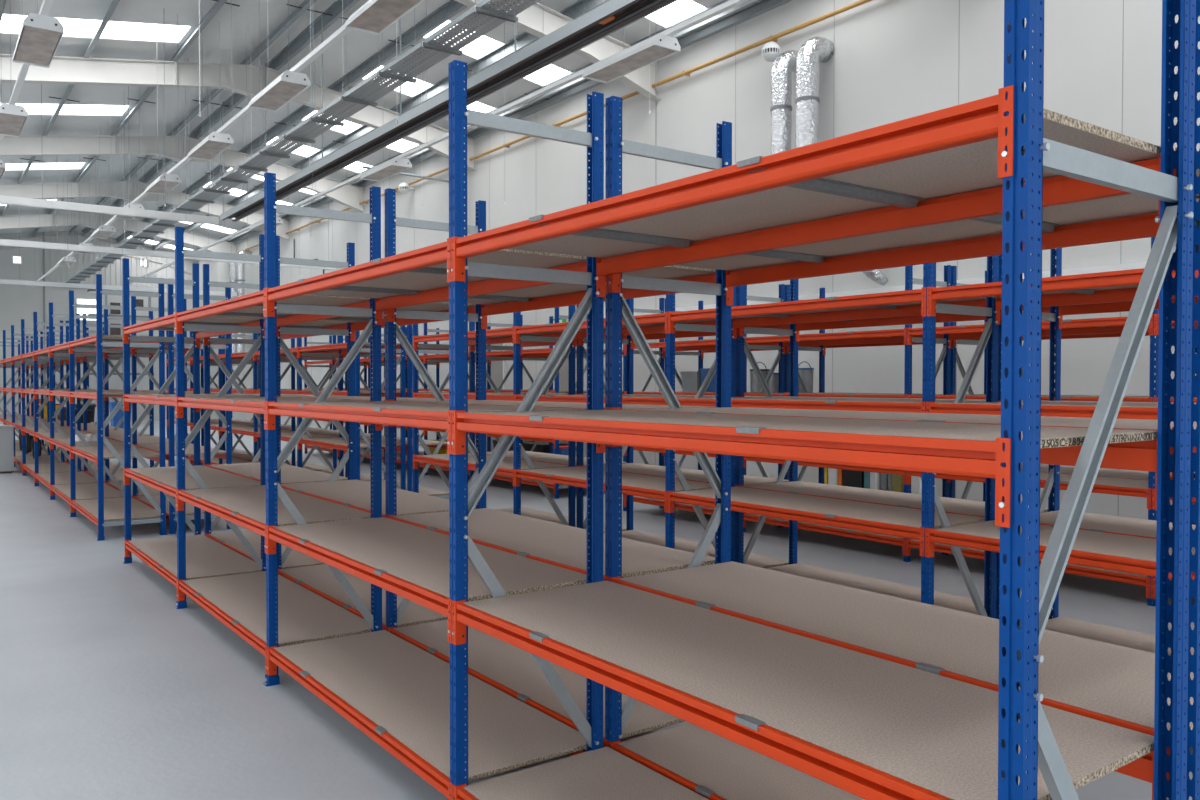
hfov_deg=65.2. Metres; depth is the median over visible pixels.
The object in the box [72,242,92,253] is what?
fitting
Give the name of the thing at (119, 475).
shelf
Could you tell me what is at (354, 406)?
shelf
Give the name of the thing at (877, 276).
duct
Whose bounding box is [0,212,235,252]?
rafter
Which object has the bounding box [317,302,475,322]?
shelf
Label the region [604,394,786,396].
shelf
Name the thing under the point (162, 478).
shelf
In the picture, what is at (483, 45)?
window
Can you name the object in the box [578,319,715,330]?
shelf
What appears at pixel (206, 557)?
shelf
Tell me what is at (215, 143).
fitting
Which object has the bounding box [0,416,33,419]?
shelf
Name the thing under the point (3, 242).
rail
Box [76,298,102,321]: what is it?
window
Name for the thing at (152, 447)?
shelf
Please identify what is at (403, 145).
window
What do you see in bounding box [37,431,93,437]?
shelf
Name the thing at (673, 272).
shelf
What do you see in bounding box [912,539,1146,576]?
shelf
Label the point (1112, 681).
shelf
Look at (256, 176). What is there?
window
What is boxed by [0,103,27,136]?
fitting
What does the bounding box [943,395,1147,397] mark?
shelf
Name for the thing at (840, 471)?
carton
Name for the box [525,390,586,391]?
shelf
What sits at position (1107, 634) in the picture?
shelf
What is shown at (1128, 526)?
shelf
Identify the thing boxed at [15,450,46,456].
shelf
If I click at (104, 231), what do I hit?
fitting
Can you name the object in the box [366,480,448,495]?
shelf
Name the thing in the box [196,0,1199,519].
wall
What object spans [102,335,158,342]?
shelf
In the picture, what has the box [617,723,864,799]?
shelf
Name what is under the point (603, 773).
shelf
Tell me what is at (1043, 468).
shelf
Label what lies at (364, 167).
conduit
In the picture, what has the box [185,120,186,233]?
hanging wire
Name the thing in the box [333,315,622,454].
storage rack
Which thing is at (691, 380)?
crate
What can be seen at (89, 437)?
plastic film
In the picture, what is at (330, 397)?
shelf
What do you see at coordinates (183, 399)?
shelf
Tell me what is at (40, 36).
fitting
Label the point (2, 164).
fitting
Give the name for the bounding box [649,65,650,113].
hanging wire
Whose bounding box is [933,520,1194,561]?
shelf
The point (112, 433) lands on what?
shelf
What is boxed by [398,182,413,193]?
ball
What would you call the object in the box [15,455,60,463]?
shelf
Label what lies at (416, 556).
shelf
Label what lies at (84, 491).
shelf
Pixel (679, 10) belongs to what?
window
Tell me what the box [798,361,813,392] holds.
pail
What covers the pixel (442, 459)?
shelf
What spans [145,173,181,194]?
fitting
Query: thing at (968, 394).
shelf
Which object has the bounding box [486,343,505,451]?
door
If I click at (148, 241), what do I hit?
window
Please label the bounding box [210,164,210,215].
hanging wire
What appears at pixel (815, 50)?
duct
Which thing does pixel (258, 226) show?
fitting
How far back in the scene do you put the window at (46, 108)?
22.52 m
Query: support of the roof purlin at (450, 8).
attached to the ceiling
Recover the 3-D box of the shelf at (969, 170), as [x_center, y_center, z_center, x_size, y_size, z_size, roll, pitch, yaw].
[0.403,-0.590,2.887,0.692,0.019,2.207,-1,1,-36]
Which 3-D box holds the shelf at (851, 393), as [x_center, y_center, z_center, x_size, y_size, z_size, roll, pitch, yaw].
[3.267,-0.067,10.915,0.681,0.019,2.229,-1,1,-36]
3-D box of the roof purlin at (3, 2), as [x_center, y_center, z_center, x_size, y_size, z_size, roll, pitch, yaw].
[-11.369,-6.428,17.483,0.600,0.204,55.900,-1,1,-36]
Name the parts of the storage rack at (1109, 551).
upright post, upright post, upright post, upright post, upright post, upright post, upright post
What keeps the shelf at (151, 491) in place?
attached to the storage rack at (150, 442)
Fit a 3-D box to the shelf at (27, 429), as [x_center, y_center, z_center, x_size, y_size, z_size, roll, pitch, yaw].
[-10.111,0.541,17.300,0.692,0.019,2.229,-1,1,-36]
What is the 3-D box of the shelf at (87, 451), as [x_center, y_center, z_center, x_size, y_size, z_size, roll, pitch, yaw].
[-6.046,0.641,11.737,0.692,0.019,2.229,-1,1,-36]
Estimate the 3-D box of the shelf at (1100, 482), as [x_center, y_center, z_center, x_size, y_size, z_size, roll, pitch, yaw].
[4.022,0.703,8.636,0.692,0.019,2.229,-1,1,-36]
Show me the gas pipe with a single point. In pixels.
(775, 37)
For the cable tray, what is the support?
hanging from the ceiling
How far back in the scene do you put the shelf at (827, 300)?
6.32 m
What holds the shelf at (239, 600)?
attached to the storage rack at (867, 727)
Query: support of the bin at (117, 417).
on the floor
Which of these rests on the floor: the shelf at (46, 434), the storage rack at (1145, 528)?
the storage rack at (1145, 528)
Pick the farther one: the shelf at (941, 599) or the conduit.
the conduit
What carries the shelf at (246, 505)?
attached to the storage rack at (867, 727)
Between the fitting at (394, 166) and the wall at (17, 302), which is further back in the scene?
the wall at (17, 302)
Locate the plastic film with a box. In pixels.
[69,433,96,441]
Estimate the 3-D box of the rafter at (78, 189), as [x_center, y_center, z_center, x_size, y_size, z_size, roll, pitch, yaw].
[-18.075,-6.181,29.619,16.480,2.229,0.200,-1,1,-36]
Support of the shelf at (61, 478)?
attached to the storage rack at (96, 500)
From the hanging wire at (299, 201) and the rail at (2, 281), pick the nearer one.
the hanging wire at (299, 201)
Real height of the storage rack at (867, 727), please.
2.999 m
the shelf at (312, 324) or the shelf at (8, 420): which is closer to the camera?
the shelf at (312, 324)
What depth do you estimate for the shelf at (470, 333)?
9.88 m
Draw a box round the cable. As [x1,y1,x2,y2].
[293,239,323,273]
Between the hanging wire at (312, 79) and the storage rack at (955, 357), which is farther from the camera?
the hanging wire at (312, 79)
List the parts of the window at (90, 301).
pane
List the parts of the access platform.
tower post, tower post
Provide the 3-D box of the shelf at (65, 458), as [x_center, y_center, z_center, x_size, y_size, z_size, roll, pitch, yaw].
[-10.867,1.213,19.605,0.681,0.019,2.229,-1,1,-36]
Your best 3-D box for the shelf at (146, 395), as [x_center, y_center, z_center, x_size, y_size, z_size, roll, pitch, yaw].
[-3.707,-0.031,8.524,0.692,0.019,2.235,-1,1,-36]
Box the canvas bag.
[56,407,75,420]
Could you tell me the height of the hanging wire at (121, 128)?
3.533 m
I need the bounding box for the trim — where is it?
[230,0,792,242]
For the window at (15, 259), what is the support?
in the wall at (17, 302)
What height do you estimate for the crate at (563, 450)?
0.530 m
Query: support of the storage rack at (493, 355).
on the floor
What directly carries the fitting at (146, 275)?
attached to the lighting trunking at (729, 4)
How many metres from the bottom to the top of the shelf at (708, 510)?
0.019 m
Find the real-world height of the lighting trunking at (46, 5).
2.320 m
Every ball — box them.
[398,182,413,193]
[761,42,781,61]
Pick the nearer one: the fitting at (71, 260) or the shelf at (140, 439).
the shelf at (140, 439)
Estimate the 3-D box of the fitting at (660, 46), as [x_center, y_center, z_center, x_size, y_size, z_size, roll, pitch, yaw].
[0.346,-3.996,11.012,0.368,0.138,1.403,-1,1,-36]
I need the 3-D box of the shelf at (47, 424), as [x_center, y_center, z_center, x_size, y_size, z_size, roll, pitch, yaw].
[-11.466,0.508,19.155,0.692,0.019,2.229,-1,1,-36]
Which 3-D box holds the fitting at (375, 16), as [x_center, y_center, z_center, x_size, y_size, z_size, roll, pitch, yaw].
[-2.117,-3.970,9.399,0.368,0.138,1.403,-1,1,-36]
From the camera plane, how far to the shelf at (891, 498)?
7.01 m
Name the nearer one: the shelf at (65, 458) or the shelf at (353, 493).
the shelf at (353, 493)
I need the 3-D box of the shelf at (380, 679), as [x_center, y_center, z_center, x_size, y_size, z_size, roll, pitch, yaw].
[-0.963,1.477,4.790,0.692,0.019,2.282,-1,1,-36]
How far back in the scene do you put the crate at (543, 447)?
19.03 m
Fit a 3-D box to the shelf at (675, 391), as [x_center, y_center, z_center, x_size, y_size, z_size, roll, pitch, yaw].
[1.912,-0.100,12.770,0.681,0.019,2.229,-1,1,-36]
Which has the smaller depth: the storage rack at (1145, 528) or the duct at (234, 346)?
the storage rack at (1145, 528)
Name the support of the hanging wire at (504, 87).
hanging from the ceiling
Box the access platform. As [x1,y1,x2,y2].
[87,289,153,418]
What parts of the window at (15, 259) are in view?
pane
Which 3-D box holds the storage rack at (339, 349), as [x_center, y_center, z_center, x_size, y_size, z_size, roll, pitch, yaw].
[-6.339,-0.031,17.275,0.720,2.999,11.561,-1,1,-36]
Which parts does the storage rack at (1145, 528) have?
upright post, upright post, upright post, upright post, upright post, upright post, upright post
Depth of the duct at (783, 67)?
14.26 m
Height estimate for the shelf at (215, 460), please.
0.019 m
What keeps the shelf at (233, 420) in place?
attached to the storage rack at (242, 454)
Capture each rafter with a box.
[0,54,475,170]
[0,136,363,212]
[0,181,289,240]
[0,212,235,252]
[0,235,195,273]
[455,0,659,101]
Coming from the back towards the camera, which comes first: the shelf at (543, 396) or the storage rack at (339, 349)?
the storage rack at (339, 349)
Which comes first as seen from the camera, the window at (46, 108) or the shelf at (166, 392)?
the shelf at (166, 392)
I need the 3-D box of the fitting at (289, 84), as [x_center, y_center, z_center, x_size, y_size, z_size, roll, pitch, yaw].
[-4.193,-4.021,12.241,0.368,0.138,1.403,-1,1,-36]
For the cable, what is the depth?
33.88 m
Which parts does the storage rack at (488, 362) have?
upright post, upright post, upright post, upright post, upright post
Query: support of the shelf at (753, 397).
attached to the storage rack at (1145, 528)
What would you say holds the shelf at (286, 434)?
attached to the storage rack at (339, 349)
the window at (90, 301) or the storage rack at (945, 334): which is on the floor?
the storage rack at (945, 334)
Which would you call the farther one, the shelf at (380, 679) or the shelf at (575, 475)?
the shelf at (575, 475)
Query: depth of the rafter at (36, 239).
42.79 m
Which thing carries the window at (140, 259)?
in the wall at (17, 302)
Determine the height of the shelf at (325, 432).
0.019 m
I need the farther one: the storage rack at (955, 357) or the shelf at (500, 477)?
the shelf at (500, 477)
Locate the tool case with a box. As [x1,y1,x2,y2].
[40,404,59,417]
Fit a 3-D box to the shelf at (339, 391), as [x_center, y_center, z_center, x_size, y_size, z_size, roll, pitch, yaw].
[-3.618,-0.118,13.571,0.692,0.019,2.229,-1,1,-36]
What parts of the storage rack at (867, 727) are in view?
upright post, foot plate, upright post, foot plate, upright post, upright post, upright post, foot plate, upright post, upright post, upright post, upright post, upright post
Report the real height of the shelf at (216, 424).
0.019 m
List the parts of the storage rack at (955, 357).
upright post, upright post, upright post, upright post, upright post, upright post, upright post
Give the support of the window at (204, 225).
attached to the ceiling
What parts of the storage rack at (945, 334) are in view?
upright post, upright post, upright post, upright post, upright post, upright post, upright post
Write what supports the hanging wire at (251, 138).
hanging from the ceiling
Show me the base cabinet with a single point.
(6, 432)
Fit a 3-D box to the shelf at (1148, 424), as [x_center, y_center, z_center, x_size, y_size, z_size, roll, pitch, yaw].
[1.002,0.063,3.336,0.681,0.019,2.207,-1,1,-36]
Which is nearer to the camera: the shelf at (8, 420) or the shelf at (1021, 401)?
the shelf at (1021, 401)
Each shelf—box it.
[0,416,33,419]
[7,419,46,422]
[15,422,60,426]
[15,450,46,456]
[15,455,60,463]
[24,462,76,472]
[25,426,69,431]
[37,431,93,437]
[37,471,97,484]
[52,438,123,446]
[53,483,123,499]
[55,454,103,461]
[56,422,94,425]
[69,461,123,470]
[73,497,159,521]
[74,344,104,348]
[74,445,165,458]
[75,390,115,391]
[75,425,123,430]
[86,469,131,481]
[88,430,149,436]
[91,391,156,394]
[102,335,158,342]
[108,481,159,495]
[109,390,158,390]
[109,436,175,444]
[129,465,259,489]
[129,534,260,579]
[135,495,203,515]
[136,391,218,393]
[138,443,225,455]
[144,394,259,396]
[151,317,259,331]
[174,419,218,422]
[181,397,366,401]
[182,485,372,525]
[183,571,370,646]
[200,456,251,463]
[208,294,369,318]
[209,422,250,426]
[209,530,324,568]
[210,418,249,421]
[210,462,347,483]
[216,394,332,396]
[222,426,290,431]
[232,422,289,425]
[232,449,253,454]
[232,454,291,461]
[240,321,346,332]
[257,431,338,438]
[274,401,586,411]
[274,517,588,601]
[274,630,585,781]
[279,425,332,430]
[279,564,447,627]
[280,479,477,515]
[284,461,330,469]
[302,396,468,400]
[306,437,399,447]
[308,249,586,298]
[309,430,383,436]
[315,470,383,480]
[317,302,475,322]
[339,391,399,392]
[344,449,399,455]
[360,436,446,445]
[363,342,399,345]
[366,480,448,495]
[381,390,448,392]
[382,455,421,462]
[393,508,714,577]
[393,620,683,738]
[404,400,717,408]
[417,453,567,469]
[439,265,715,304]
[442,393,569,394]
[462,410,1157,448]
[462,746,708,799]
[463,581,1153,799]
[468,331,562,339]
[486,451,626,465]
[494,507,627,532]
[495,474,562,484]
[508,108,1160,257]
[521,392,586,394]
[522,466,712,491]
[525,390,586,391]
[542,395,715,397]
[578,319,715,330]
[585,463,788,485]
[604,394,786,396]
[604,530,788,567]
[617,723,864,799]
[618,407,1196,429]
[619,561,1198,729]
[634,496,747,513]
[675,391,818,392]
[675,486,984,528]
[676,169,1199,270]
[695,397,977,402]
[731,297,986,318]
[746,481,1047,515]
[748,514,911,539]
[753,397,1048,400]
[765,563,1020,620]
[776,393,935,394]
[851,393,967,394]
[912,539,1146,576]
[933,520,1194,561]
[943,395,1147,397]
[950,402,1165,407]
[968,394,1154,396]
[990,284,1138,297]
[1021,401,1195,403]
[1021,464,1194,479]
[1021,470,1153,488]
[1028,510,1195,536]
[1045,616,1193,655]
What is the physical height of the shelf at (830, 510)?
0.019 m
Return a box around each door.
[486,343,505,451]
[553,345,569,443]
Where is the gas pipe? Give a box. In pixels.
[238,0,871,253]
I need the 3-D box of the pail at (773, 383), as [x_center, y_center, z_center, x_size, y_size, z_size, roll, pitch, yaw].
[2.223,-0.223,12.029,0.173,0.252,0.173,-1,1,-36]
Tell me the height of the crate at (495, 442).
0.550 m
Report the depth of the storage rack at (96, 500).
13.23 m
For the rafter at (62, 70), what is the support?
attached to the wall
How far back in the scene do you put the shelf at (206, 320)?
8.04 m
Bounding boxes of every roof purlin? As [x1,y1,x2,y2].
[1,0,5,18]
[1,0,119,215]
[31,0,239,236]
[68,0,318,234]
[81,0,359,235]
[115,0,467,243]
[152,0,608,250]
[197,0,762,250]
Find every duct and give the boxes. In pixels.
[229,262,236,365]
[236,250,251,365]
[770,50,798,154]
[795,37,834,147]
[862,269,887,285]
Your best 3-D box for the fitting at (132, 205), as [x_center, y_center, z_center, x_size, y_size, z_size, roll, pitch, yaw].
[-10.422,-4.173,20.767,0.368,0.138,1.403,-1,1,-36]
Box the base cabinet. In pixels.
[0,425,14,473]
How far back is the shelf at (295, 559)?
8.88 m
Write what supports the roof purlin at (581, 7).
attached to the ceiling
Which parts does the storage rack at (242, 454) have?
upright post, upright post, upright post, upright post, upright post, upright post, upright post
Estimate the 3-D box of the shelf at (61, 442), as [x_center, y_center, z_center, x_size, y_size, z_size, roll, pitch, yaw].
[-7.401,0.608,13.591,0.692,0.019,2.229,-1,1,-36]
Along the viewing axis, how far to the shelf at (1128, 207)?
3.36 m
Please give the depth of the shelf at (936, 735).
2.59 m
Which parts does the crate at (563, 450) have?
lid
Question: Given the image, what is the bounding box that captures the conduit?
[362,166,448,182]
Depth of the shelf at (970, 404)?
5.08 m
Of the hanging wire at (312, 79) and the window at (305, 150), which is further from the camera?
the window at (305, 150)
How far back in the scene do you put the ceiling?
20.05 m
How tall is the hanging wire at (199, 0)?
2.801 m
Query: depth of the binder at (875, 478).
13.02 m
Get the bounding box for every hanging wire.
[67,176,68,264]
[121,128,122,254]
[164,57,165,206]
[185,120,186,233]
[199,0,200,116]
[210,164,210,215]
[251,138,251,188]
[299,201,299,275]
[312,79,313,193]
[504,87,504,203]
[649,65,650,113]
[655,122,656,182]
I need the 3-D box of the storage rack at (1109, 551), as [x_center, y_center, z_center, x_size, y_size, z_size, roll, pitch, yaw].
[0.814,0.144,7.485,0.720,2.999,9.263,-1,1,-36]
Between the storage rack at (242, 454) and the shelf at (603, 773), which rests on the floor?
the storage rack at (242, 454)
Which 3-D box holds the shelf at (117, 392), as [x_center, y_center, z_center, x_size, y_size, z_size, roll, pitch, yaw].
[-6.045,-0.088,11.724,0.692,0.019,2.229,-1,1,-36]
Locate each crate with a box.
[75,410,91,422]
[493,440,538,450]
[523,442,567,452]
[553,445,582,455]
[680,371,700,391]
[700,368,717,391]
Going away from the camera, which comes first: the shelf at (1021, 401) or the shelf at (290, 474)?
the shelf at (1021, 401)
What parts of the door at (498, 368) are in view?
frame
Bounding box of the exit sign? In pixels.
[553,319,565,322]
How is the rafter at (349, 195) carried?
attached to the wall
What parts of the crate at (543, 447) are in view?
lid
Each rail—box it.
[0,84,218,224]
[0,161,335,269]
[0,199,236,295]
[219,0,677,221]
[604,261,1146,317]
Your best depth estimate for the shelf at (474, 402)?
4.97 m
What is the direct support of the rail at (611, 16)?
hanging from the rafter at (538, 20)
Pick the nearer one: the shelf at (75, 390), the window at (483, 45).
the shelf at (75, 390)
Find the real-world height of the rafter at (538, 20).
2.229 m
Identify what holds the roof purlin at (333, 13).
attached to the ceiling
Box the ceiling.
[0,0,765,251]
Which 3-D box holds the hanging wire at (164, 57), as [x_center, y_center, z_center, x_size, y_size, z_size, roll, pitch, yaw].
[-7.633,-5.127,16.458,0.027,3.455,0.027,-1,1,-36]
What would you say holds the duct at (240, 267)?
attached to the wall at (891, 61)
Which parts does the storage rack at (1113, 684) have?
upright post, upright post, upright post, upright post, upright post, upright post, upright post, upright post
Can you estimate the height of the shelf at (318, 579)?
0.019 m
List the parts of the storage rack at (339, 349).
upright post, upright post, upright post, upright post, upright post, upright post, upright post, upright post, upright post, upright post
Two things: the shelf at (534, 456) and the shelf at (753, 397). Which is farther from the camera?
the shelf at (534, 456)
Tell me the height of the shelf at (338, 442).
0.019 m
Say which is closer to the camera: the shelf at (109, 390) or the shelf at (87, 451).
the shelf at (87, 451)
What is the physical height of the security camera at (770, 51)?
0.300 m
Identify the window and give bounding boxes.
[0,14,188,39]
[0,103,126,113]
[6,163,82,168]
[12,255,21,264]
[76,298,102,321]
[128,236,190,249]
[140,259,148,266]
[187,222,235,232]
[205,182,291,204]
[228,168,315,193]
[267,137,371,171]
[303,110,417,150]
[365,66,494,112]
[425,20,570,84]
[648,0,705,25]
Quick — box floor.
[0,420,1199,799]
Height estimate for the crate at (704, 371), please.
0.324 m
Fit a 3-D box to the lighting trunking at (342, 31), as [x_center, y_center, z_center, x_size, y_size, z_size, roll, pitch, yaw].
[-12.185,-5.656,23.156,0.070,2.744,38.000,-1,1,-36]
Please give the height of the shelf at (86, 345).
0.019 m
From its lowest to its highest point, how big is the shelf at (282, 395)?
0.019 m
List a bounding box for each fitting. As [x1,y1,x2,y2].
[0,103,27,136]
[0,159,5,180]
[12,13,63,67]
[57,256,75,265]
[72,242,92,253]
[91,225,115,238]
[114,203,143,219]
[141,274,156,277]
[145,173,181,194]
[187,132,233,160]
[249,70,310,111]
[249,217,282,230]
[345,0,423,34]
[361,157,411,181]
[582,33,680,83]
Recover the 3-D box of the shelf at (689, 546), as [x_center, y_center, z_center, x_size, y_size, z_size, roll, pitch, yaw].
[0.744,1.408,8.883,0.681,0.019,2.229,-1,1,-36]
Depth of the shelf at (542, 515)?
11.05 m
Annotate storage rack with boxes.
[0,274,167,540]
[22,278,231,533]
[122,0,1195,799]
[166,325,405,489]
[201,325,448,498]
[203,0,1199,799]
[304,307,586,498]
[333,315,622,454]
[412,255,1198,618]
[469,248,1197,655]
[623,237,1197,605]
[664,266,1197,524]
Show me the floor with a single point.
(110, 690)
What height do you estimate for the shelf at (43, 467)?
0.019 m
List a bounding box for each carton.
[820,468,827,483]
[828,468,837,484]
[838,469,842,485]
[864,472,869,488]
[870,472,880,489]
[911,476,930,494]
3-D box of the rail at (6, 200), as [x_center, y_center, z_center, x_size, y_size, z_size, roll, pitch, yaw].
[-12.713,-5.499,17.719,10.490,3.307,0.130,-1,1,-36]
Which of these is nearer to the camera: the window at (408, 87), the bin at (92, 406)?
the window at (408, 87)
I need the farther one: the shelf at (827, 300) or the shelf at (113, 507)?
the shelf at (113, 507)
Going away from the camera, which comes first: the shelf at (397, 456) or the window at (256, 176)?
the shelf at (397, 456)
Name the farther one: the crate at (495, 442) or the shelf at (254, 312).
the crate at (495, 442)
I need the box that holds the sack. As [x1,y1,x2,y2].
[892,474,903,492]
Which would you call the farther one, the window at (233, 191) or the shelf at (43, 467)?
the window at (233, 191)
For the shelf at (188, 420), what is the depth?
20.70 m
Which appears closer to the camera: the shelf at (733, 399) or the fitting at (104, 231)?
the shelf at (733, 399)
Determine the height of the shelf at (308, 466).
0.019 m
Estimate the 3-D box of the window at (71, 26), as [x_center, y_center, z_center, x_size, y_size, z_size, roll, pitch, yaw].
[-10.470,-6.569,16.224,6.170,0.976,1.050,-1,1,-36]
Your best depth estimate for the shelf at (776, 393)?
10.21 m
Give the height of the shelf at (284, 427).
0.019 m
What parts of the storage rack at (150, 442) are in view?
upright post, upright post, upright post, upright post, upright post, upright post, upright post, upright post, upright post, upright post, upright post, upright post, upright post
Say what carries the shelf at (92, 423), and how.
attached to the storage rack at (150, 442)
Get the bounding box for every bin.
[75,403,95,421]
[109,401,131,428]
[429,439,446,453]
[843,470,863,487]
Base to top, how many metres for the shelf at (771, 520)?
0.019 m
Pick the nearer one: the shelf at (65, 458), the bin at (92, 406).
the shelf at (65, 458)
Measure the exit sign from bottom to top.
0.180 m
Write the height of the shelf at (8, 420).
0.019 m
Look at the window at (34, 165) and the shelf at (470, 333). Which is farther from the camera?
the window at (34, 165)
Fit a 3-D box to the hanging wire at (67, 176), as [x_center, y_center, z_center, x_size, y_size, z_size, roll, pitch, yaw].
[-13.951,-5.250,24.597,0.027,3.409,0.027,-1,1,-36]
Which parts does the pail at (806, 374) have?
lid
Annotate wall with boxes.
[0,230,192,423]
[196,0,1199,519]
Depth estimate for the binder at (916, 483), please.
12.45 m
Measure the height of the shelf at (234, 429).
0.019 m
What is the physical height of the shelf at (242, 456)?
0.019 m
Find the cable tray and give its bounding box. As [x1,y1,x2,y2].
[64,0,539,283]
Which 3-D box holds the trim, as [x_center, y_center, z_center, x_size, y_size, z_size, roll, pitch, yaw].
[-3.306,-6.486,23.311,0.098,0.130,55.800,-1,1,-36]
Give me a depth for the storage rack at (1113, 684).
4.03 m
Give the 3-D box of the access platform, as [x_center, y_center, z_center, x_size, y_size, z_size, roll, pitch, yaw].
[-21.689,-1.981,42.536,2.600,6.000,0.600,-1,1,-36]
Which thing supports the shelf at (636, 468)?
attached to the storage rack at (1145, 528)
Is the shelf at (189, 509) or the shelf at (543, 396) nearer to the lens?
the shelf at (543, 396)
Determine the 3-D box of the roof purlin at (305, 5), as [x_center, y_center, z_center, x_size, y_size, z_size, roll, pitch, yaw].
[-7.670,-7.182,20.172,0.600,0.204,55.900,-1,1,-36]
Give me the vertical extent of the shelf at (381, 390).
0.019 m
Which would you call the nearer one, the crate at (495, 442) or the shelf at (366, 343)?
the shelf at (366, 343)
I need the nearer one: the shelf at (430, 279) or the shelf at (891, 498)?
the shelf at (430, 279)
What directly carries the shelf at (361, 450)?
attached to the storage rack at (493, 355)
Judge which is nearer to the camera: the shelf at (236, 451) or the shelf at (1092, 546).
the shelf at (1092, 546)
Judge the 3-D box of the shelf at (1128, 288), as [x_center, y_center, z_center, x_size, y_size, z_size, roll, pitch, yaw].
[2.858,-0.619,4.697,0.692,0.019,2.229,-1,1,-36]
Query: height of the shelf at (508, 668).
0.019 m
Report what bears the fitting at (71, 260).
attached to the lighting trunking at (342, 31)
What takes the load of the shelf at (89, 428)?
attached to the storage rack at (150, 442)
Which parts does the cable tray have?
hanger rod, hanger rod, hanger rod, hanger rod, hanger rod, hanger rod, hanger rod, hanger rod, hanger rod, hanger rod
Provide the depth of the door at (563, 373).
19.98 m
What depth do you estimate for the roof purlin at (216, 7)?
20.67 m
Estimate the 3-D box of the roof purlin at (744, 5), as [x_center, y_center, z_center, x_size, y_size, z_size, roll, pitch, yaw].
[-3.633,-6.543,23.133,0.600,0.204,55.900,-1,1,-36]
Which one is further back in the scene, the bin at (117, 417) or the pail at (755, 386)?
the bin at (117, 417)
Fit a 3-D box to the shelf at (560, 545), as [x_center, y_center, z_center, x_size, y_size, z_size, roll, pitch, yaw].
[-0.363,0.758,5.216,0.681,0.019,2.282,-1,1,-36]
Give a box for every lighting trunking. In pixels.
[0,0,53,145]
[29,0,351,288]
[114,0,748,290]
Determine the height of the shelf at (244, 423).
0.019 m
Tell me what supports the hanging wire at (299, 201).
hanging from the roof purlin at (581, 7)
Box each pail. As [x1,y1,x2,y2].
[750,362,769,391]
[767,373,777,391]
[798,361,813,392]
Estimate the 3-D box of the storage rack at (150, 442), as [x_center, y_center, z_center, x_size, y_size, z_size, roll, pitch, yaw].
[-10.198,-0.058,18.648,0.711,2.999,18.452,-1,1,-36]
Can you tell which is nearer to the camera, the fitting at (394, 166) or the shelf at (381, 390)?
the shelf at (381, 390)
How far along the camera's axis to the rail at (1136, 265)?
12.89 m
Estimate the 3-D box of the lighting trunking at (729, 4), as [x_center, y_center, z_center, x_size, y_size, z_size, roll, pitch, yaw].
[-8.631,-5.763,23.273,0.070,2.961,42.000,-1,1,-36]
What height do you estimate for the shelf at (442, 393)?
0.019 m
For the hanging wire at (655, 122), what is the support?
hanging from the roof purlin at (581, 7)
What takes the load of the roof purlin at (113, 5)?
attached to the rafter
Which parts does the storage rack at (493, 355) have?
upright post, upright post, upright post, upright post, upright post, upright post, upright post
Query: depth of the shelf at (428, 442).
13.40 m
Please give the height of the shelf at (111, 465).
0.019 m

